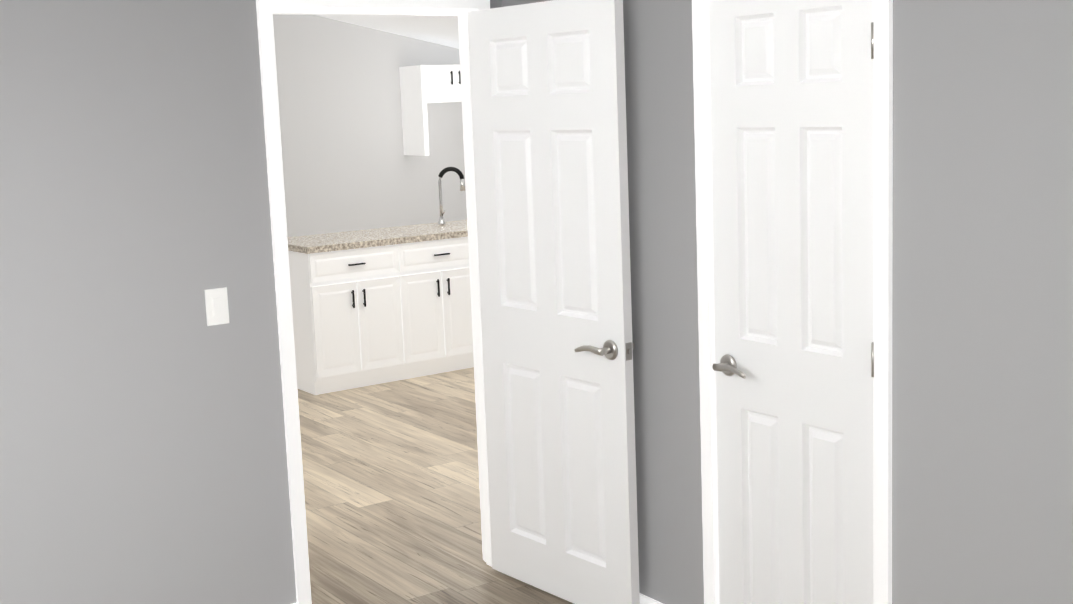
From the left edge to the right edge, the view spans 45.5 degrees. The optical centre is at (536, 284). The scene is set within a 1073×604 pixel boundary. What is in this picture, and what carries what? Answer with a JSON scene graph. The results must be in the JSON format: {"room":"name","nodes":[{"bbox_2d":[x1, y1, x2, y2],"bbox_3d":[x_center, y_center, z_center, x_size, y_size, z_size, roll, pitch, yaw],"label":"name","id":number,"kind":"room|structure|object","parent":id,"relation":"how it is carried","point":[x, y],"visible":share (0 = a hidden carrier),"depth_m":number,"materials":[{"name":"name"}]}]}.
{"room":"bedroom","nodes":[
{"label":"bedroom","id":0,"kind":"room"},
{"bbox_2d":[0,0,501,603],"bbox_3d":[-0.131,-0.380,4.683,7.540,2.880,0.110,-8,10,-34],"label":"wall","id":1,"kind":"structure","parent":0,"point":[142,444],"depth_m":3.90,"materials":[{"name":"grey paint"}]},
{"bbox_2d":[204,287,228,325],"bbox_3d":[-1.009,0.070,4.042,0.072,0.115,0.010,-8,10,-34],"label":"light switch","id":2,"kind":"object","parent":1,"relation":"attached to","point":[216,303],"visible":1,"depth_m":4.04,"materials":[{"name":"white plastic"}]},
{"bbox_2d":[256,0,491,603],"bbox_3d":[-0.521,0.058,4.459,0.868,2.108,0.142,-8,10,-34],"label":"door frame","id":3,"kind":"structure","parent":1,"relation":"attached to","point":[266,10],"depth_m":4.25,"materials":[{"name":"white wood"}]},
{"bbox_2d":[467,0,639,603],"bbox_3d":[0.049,0.082,4.326,0.149,2.030,0.776,-9,10,-38],"label":"entry door","id":4,"kind":"structure","parent":3,"relation":"attached to","point":[548,99],"depth_m":4.27,"materials":[{"name":"white paint"},{"name":"wood"},{"name":"brushed nickel"}]},
{"bbox_2d":[273,14,466,236],"bbox_3d":[-3.279,-0.901,9.150,7.320,2.880,0.110,-8,10,-34],"label":"wall","id":5,"kind":"structure","parent":0,"point":[348,165],"depth_m":10.32,"materials":[{"name":"grey paint"}]},
{"bbox_2d":[399,65,461,155],"bbox_3d":[-0.653,-1.459,10.637,0.860,0.720,0.374,-8,10,-34],"label":"upper cabinet","id":6,"kind":"object","parent":5,"relation":"attached to","point":[421,86],"visible":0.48,"depth_m":10.36,"materials":[{"name":"white wood"}]},
{"bbox_2d":[313,14,458,48],"bbox_3d":[-0.435,-1.470,4.906,7.920,0.944,10.550,-8,10,-34],"label":"ceiling","id":7,"kind":"structure","parent":0,"point":[441,29],"depth_m":9.99,"materials":[{"name":"white paint"}]},
{"bbox_2d":[297,367,573,603],"bbox_3d":[-0.337,1.060,5.271,7.920,0.120,10.550,-8,10,-34],"label":"floor","id":8,"kind":"structure","parent":0,"point":[391,490],"depth_m":5.70,"materials":[{"name":"wood"}]},
{"bbox_2d":[288,235,473,394],"bbox_3d":[-0.520,0.087,8.571,2.400,0.880,0.645,-8,10,-34],"label":"base cabinet","id":9,"kind":"object","parent":8,"relation":"on","point":[378,306],"depth_m":7.92,"materials":[{"name":"white wood"}]},
{"bbox_2d":[287,220,467,254],"bbox_3d":[-0.549,-0.370,8.521,2.440,0.040,0.665,-8,10,-34],"label":"countertop","id":10,"kind":"structure","parent":9,"relation":"on","point":[302,244],"depth_m":8.07,"materials":[{"name":"beige stone"}]},
{"bbox_2d":[502,0,1072,603],"bbox_3d":[1.224,-0.169,2.854,0.110,2.880,4.460,-8,10,-34],"label":"wall","id":11,"kind":"structure","parent":0,"point":[982,348],"depth_m":3.12,"materials":[{"name":"grey paint"}]},
{"bbox_2d":[640,593,662,603],"bbox_3d":[0.247,1.058,4.411,0.013,0.085,1.004,-8,10,-34],"label":"baseboard","id":12,"kind":"structure","parent":11,"relation":"attached to","point":[644,599],"depth_m":4.23,"materials":[{"name":"white"}]},
{"bbox_2d":[708,0,873,603],"bbox_3d":[0.720,0.163,3.583,0.149,2.030,0.626,-8,10,-34],"label":"closet door","id":13,"kind":"structure","parent":11,"relation":"in","point":[792,122],"depth_m":3.54,"materials":[{"name":"white paint"},{"name":"wood"},{"name":"brushed nickel"}]},
{"bbox_2d":[692,0,892,603],"bbox_3d":[0.746,0.133,3.597,0.127,2.108,0.718,-8,10,-34],"label":"trim","id":14,"kind":"structure","parent":11,"relation":"attached to","point":[883,97],"depth_m":3.36,"materials":[{"name":"white wood"}]}
]}

